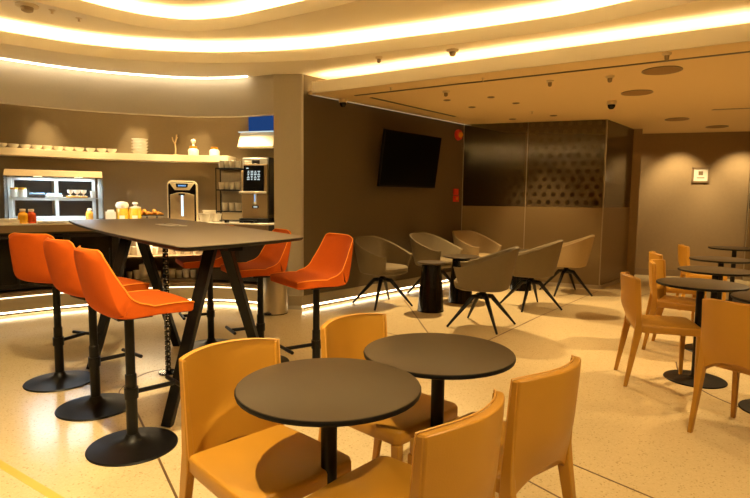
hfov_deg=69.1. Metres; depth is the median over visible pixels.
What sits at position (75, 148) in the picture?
bowl
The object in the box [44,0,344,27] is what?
trim
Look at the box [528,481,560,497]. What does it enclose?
trim
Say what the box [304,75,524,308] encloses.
wall
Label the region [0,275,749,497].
floor
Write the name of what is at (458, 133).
fire alarm
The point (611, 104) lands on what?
dome camera
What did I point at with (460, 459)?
dining chair
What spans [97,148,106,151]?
bowl
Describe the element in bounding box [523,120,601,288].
wall
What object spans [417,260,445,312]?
side table
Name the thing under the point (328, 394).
cafe table
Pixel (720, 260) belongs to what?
cafe table
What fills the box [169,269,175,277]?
paper cup
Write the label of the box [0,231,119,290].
base cabinet
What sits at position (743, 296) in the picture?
cafe table
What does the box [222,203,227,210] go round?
paper cup
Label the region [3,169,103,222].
display case
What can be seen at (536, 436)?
dining chair
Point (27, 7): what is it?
smoke detector
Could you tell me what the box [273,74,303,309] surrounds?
wall pillar
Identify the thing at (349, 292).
baseboard
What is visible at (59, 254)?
bar stool
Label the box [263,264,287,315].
pedal bin
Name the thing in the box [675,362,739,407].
trim
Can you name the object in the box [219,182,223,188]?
paper cup
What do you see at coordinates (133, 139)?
dish
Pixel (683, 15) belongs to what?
ceiling
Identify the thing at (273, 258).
bar stool
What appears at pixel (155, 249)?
paper cup
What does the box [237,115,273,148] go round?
display
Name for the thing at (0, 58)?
light strip
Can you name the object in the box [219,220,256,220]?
tray
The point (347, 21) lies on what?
ceiling
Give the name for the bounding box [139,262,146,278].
lidded pot
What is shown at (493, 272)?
lounge chair
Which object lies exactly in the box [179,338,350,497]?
dining chair
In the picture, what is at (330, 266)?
bar stool
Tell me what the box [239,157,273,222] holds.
coffee machine
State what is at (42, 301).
plinth
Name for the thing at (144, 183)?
wall niche
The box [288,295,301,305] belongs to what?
baseboard
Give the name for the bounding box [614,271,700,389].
dining chair
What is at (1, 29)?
trim
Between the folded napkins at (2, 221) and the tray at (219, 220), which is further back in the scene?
the tray at (219, 220)
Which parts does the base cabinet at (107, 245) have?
door, door frame, door, door frame, door frame, door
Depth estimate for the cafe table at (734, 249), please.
7.28 m
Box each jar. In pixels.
[10,187,18,196]
[18,188,26,196]
[115,201,128,218]
[129,202,141,218]
[188,139,198,154]
[209,147,219,155]
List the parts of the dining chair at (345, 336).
leg, backrest, leg, leg, seat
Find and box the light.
[239,131,273,132]
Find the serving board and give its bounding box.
[66,196,87,197]
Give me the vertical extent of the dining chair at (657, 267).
0.808 m
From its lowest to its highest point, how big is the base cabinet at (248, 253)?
0.650 m
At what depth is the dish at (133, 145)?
6.97 m
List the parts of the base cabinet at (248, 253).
door, door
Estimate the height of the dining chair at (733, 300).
0.808 m
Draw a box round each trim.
[0,19,534,51]
[0,460,63,497]
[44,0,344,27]
[109,7,194,19]
[138,413,177,497]
[301,74,302,295]
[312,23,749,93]
[354,51,749,116]
[404,300,427,332]
[489,291,596,339]
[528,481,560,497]
[573,464,653,497]
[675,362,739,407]
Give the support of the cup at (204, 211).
on the countertop at (35, 227)
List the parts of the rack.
panel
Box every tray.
[46,195,62,197]
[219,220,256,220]
[219,220,256,222]
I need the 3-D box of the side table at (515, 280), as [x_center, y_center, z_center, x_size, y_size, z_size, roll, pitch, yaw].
[2.197,0.313,8.193,0.370,0.600,0.370,1,5,0]
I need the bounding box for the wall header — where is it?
[0,59,273,117]
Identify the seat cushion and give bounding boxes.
[381,263,407,273]
[440,257,451,265]
[454,278,462,286]
[478,253,488,256]
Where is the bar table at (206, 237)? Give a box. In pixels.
[69,218,302,427]
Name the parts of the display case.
glass, door, door, door, door, glass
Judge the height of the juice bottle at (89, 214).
0.136 m
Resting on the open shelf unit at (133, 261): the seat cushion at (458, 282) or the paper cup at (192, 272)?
the paper cup at (192, 272)
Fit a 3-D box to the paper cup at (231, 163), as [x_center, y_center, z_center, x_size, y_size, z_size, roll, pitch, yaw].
[-1.838,-1.088,7.010,0.078,0.092,0.078,1,5,0]
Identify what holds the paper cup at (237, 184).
on the rack
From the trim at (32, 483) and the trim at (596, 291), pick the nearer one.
the trim at (32, 483)
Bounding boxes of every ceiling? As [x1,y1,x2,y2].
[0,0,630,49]
[0,0,749,79]
[82,0,302,18]
[308,41,749,134]
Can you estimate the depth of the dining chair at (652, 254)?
5.70 m
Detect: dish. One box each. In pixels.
[131,138,147,141]
[132,141,147,144]
[132,144,147,147]
[132,147,147,150]
[132,150,147,153]
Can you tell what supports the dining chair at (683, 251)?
on the floor
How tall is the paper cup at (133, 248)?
0.110 m
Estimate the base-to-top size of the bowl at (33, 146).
0.051 m
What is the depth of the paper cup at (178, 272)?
7.07 m
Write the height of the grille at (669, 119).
0.008 m
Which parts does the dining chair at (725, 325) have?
leg, backrest, seat, leg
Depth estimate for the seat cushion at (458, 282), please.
5.64 m
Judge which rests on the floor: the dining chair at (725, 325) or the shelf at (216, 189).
the dining chair at (725, 325)
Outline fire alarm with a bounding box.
[455,129,462,140]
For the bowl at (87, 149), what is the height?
0.051 m
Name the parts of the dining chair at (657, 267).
leg, backrest, leg, seat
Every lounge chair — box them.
[352,236,412,310]
[407,232,462,292]
[446,246,518,334]
[452,230,501,259]
[500,240,562,311]
[539,235,594,296]
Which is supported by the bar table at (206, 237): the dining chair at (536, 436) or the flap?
the flap
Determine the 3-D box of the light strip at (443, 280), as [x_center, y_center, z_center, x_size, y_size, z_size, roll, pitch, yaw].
[0.317,0.584,7.869,0.014,0.019,3.549,5,7,42]
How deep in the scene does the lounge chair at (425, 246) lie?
7.75 m
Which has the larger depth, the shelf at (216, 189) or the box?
the shelf at (216, 189)
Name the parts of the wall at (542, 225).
rail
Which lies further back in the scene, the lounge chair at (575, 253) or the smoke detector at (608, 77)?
the lounge chair at (575, 253)
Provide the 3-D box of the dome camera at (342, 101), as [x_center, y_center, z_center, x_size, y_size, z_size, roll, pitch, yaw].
[-0.393,-1.791,6.692,0.100,0.100,0.100,1,5,0]
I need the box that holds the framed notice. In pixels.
[691,167,709,182]
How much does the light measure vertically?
0.008 m
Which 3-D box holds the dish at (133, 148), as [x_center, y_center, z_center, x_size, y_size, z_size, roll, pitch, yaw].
[-3.040,-1.285,7.048,0.204,0.039,0.204,1,5,0]
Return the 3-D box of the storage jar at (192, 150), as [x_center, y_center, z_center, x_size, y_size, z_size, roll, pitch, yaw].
[-2.404,-1.343,7.214,0.140,0.215,0.140,1,5,0]
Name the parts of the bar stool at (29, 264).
swivel plate, post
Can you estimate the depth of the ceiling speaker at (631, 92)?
6.05 m
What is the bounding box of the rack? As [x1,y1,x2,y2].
[215,168,242,219]
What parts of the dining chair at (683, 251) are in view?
backrest, leg, seat, leg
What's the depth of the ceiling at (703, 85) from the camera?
6.39 m
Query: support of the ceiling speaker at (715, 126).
attached to the ceiling at (703, 85)
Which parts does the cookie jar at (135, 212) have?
lid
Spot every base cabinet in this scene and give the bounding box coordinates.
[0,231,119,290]
[213,230,272,281]
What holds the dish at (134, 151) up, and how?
on the wall shelf at (4, 151)
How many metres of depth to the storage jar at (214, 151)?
7.19 m
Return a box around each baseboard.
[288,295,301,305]
[302,272,450,305]
[635,268,741,279]
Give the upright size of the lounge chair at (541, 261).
0.858 m
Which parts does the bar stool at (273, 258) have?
post, swivel plate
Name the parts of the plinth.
light strip, light strip, rail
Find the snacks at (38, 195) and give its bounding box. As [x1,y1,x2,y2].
[28,193,45,197]
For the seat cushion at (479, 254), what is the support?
on the lounge chair at (472, 242)
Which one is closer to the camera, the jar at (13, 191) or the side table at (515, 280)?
the jar at (13, 191)
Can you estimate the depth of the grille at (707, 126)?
8.73 m
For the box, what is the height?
0.145 m
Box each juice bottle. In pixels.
[17,209,27,223]
[27,209,36,223]
[86,209,92,219]
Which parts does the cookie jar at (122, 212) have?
lid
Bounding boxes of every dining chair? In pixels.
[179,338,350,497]
[306,389,504,497]
[318,313,458,461]
[408,355,580,497]
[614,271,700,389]
[642,259,695,349]
[645,251,706,321]
[676,244,726,299]
[687,298,749,432]
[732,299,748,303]
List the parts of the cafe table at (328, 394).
post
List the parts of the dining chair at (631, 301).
leg, backrest, leg, seat, leg, leg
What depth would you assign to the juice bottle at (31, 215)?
6.14 m
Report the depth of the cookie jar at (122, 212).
6.88 m
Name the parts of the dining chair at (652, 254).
leg, backrest, seat, leg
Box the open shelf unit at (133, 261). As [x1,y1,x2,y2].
[122,241,202,282]
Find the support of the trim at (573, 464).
on the floor
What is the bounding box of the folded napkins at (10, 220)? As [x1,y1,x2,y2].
[7,218,19,223]
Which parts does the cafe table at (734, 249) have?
post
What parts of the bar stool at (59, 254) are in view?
post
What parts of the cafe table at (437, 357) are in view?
post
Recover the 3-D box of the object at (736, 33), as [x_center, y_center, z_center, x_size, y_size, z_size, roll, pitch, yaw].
[3.907,-1.548,3.385,11.020,0.130,0.030,4,6,33]
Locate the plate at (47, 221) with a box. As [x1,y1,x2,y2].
[47,221,66,222]
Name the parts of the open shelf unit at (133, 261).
panel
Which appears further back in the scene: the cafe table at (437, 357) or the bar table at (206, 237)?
the bar table at (206, 237)
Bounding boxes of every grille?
[666,118,686,120]
[706,126,727,127]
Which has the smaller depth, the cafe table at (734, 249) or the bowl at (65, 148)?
the bowl at (65, 148)
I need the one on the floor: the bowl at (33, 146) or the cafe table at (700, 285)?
the cafe table at (700, 285)
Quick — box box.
[105,210,115,218]
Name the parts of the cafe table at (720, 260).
post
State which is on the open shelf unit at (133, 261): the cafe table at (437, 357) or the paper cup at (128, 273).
the paper cup at (128, 273)
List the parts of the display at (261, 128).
tilted panel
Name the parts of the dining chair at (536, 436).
leg, seat, leg, backrest, leg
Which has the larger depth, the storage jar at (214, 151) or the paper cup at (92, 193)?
the storage jar at (214, 151)
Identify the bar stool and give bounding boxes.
[8,232,99,392]
[43,238,149,421]
[74,246,194,466]
[175,225,233,349]
[220,228,290,362]
[270,233,352,357]
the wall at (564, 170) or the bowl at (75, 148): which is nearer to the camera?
the bowl at (75, 148)
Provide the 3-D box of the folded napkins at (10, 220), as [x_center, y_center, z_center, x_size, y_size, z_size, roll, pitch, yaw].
[-4.024,-0.310,6.053,0.145,0.056,0.136,-4,7,-43]
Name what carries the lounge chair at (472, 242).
on the floor
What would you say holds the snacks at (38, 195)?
on the display case
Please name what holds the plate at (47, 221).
on the countertop at (35, 227)
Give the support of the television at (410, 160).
attached to the wall at (342, 145)
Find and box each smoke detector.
[15,1,38,12]
[375,56,382,62]
[442,90,449,96]
[446,48,458,56]
[546,80,553,86]
[606,75,613,82]
[662,52,671,60]
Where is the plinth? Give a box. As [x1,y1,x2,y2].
[0,280,256,315]
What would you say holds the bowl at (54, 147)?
on the wall shelf at (4, 151)
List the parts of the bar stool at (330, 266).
post, swivel plate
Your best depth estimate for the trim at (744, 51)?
5.29 m
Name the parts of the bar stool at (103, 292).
post, swivel plate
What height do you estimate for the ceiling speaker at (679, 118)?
0.011 m
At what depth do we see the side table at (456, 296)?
7.04 m
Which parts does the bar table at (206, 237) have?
leg, leg, leg, leg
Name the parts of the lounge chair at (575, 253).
leg, leg, leg, leg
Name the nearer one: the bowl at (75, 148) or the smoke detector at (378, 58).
the smoke detector at (378, 58)
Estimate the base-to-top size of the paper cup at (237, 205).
0.105 m
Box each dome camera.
[339,98,346,106]
[607,100,616,108]
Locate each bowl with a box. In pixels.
[8,143,18,147]
[20,144,30,148]
[31,145,41,148]
[42,145,52,149]
[53,146,63,149]
[64,147,73,150]
[74,147,83,150]
[85,148,95,151]
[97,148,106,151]
[107,149,116,152]
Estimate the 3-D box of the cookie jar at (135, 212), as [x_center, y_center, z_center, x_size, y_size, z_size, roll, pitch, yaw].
[-3.080,-0.481,7.002,0.162,0.244,0.167,-1,6,-20]
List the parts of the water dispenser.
panel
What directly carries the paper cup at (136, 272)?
on the open shelf unit at (133, 261)
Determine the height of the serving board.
0.020 m
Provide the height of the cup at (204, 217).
0.114 m
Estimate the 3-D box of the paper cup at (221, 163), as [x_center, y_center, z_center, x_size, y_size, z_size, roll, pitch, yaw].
[-1.978,-1.090,7.016,0.078,0.092,0.078,1,5,0]
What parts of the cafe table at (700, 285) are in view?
post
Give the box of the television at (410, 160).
[377,129,441,187]
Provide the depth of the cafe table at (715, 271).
4.88 m
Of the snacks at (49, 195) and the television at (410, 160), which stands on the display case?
the snacks at (49, 195)
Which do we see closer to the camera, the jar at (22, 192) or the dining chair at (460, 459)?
the dining chair at (460, 459)
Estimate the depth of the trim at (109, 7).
5.68 m
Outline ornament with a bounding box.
[172,134,177,154]
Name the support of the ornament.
on the wall shelf at (4, 151)
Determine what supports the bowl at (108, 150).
on the wall shelf at (4, 151)
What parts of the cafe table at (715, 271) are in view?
post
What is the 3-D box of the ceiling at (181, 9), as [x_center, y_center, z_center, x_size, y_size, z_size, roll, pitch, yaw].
[-1.220,-2.111,2.281,6.210,0.030,5.676,4,6,33]
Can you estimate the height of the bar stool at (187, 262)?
1.088 m
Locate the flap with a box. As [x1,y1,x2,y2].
[155,224,186,226]
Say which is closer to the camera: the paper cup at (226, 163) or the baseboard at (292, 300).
the baseboard at (292, 300)
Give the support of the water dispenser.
on the countertop at (35, 227)
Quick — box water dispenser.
[167,181,198,220]
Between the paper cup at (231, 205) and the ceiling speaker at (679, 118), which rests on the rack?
the paper cup at (231, 205)
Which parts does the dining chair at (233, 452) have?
leg, backrest, seat, leg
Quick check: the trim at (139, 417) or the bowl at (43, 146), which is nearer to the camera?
the trim at (139, 417)
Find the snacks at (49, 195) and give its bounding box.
[46,193,62,197]
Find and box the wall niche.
[0,103,273,219]
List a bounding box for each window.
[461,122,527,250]
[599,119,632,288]
[742,183,749,280]
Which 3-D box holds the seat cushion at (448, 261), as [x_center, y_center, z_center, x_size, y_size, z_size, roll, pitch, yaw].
[0.873,0.169,7.694,0.556,0.080,0.528,6,7,44]
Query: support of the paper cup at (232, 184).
on the rack
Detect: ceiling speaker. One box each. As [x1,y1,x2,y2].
[621,90,652,95]
[641,66,682,74]
[665,117,689,120]
[705,125,728,127]
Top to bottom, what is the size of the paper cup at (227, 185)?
0.092 m
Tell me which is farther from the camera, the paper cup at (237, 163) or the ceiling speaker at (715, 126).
the ceiling speaker at (715, 126)
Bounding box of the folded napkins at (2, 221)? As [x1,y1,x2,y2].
[0,219,10,223]
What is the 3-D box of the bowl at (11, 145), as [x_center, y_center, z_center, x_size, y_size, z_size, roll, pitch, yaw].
[-4.219,-1.201,6.358,0.116,0.051,0.116,1,5,0]
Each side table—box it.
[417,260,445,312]
[443,254,479,303]
[509,249,530,290]
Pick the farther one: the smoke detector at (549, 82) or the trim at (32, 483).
the smoke detector at (549, 82)
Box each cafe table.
[234,358,420,484]
[363,333,515,426]
[656,277,749,388]
[678,266,749,351]
[689,256,749,299]
[708,246,749,301]
[730,291,749,413]
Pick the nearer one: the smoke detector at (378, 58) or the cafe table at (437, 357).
the cafe table at (437, 357)
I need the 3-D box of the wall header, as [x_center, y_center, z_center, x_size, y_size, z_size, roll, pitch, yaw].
[-3.735,-1.758,5.351,5.527,0.480,1.287,-3,7,-35]
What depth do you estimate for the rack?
7.15 m
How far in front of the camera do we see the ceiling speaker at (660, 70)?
5.01 m
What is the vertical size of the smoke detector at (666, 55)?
0.062 m
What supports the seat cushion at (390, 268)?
on the lounge chair at (375, 255)
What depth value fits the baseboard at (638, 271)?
9.88 m
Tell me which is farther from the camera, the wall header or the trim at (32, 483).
the wall header
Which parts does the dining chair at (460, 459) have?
seat, leg, backrest, leg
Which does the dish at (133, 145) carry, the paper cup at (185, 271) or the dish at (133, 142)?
the dish at (133, 142)
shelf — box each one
[0,147,235,162]
[8,197,99,198]
[215,168,242,169]
[216,189,241,190]
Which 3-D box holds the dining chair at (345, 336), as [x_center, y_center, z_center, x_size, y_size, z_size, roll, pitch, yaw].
[0.039,0.726,2.398,0.524,0.808,0.424,5,7,42]
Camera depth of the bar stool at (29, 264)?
3.78 m
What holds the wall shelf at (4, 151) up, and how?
attached to the wall niche
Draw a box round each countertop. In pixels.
[0,220,273,232]
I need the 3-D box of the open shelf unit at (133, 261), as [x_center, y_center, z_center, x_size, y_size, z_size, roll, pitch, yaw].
[-2.667,0.058,7.105,1.232,0.680,0.683,-1,6,-14]
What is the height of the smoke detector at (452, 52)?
0.062 m
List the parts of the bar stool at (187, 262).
post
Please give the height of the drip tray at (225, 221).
0.036 m
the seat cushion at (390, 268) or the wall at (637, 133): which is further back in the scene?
the wall at (637, 133)
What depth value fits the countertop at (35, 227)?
6.23 m
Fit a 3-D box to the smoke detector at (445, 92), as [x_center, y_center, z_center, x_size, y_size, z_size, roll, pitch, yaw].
[0.797,-1.743,6.122,0.080,0.062,0.080,1,5,0]
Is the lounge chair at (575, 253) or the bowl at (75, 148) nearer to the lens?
the bowl at (75, 148)
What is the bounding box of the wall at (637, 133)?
[626,129,642,275]
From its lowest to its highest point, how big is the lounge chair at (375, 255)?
0.856 m
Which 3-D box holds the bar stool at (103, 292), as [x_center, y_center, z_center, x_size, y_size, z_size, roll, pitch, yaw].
[-1.291,0.523,2.902,0.502,1.088,0.487,-4,7,-44]
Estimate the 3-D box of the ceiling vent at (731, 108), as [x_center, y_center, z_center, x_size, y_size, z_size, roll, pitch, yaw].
[4.702,-1.815,7.047,0.597,0.010,0.056,3,6,20]
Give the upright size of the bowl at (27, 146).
0.051 m
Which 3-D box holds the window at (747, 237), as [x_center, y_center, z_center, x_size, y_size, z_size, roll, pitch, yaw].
[7.284,-0.685,9.003,1.935,2.550,0.051,2,6,17]
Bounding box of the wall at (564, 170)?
[523,131,749,269]
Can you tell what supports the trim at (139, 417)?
on the floor
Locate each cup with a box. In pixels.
[90,191,95,197]
[126,271,131,278]
[130,246,136,254]
[133,270,139,278]
[152,247,157,254]
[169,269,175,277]
[176,270,181,277]
[182,269,189,277]
[190,270,195,277]
[198,213,209,221]
[202,210,215,221]
[211,214,221,221]
[218,161,223,167]
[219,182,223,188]
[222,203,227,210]
[224,161,229,167]
[224,182,229,188]
[229,161,234,167]
[229,182,234,188]
[229,203,234,210]
[235,161,240,167]
[235,182,240,189]
[235,203,241,210]
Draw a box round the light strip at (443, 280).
[302,280,447,306]
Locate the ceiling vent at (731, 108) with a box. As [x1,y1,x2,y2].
[713,108,749,109]
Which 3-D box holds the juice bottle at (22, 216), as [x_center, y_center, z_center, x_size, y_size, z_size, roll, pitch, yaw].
[-3.942,-0.366,6.100,0.099,0.164,0.099,1,5,0]
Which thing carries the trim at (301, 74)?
attached to the wall at (342, 145)
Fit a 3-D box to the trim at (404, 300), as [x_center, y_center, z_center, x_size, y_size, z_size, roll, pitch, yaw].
[0.488,0.794,6.077,0.018,0.005,2.402,0,5,-5]
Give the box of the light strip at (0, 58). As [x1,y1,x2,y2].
[0,58,247,78]
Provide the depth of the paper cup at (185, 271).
7.08 m

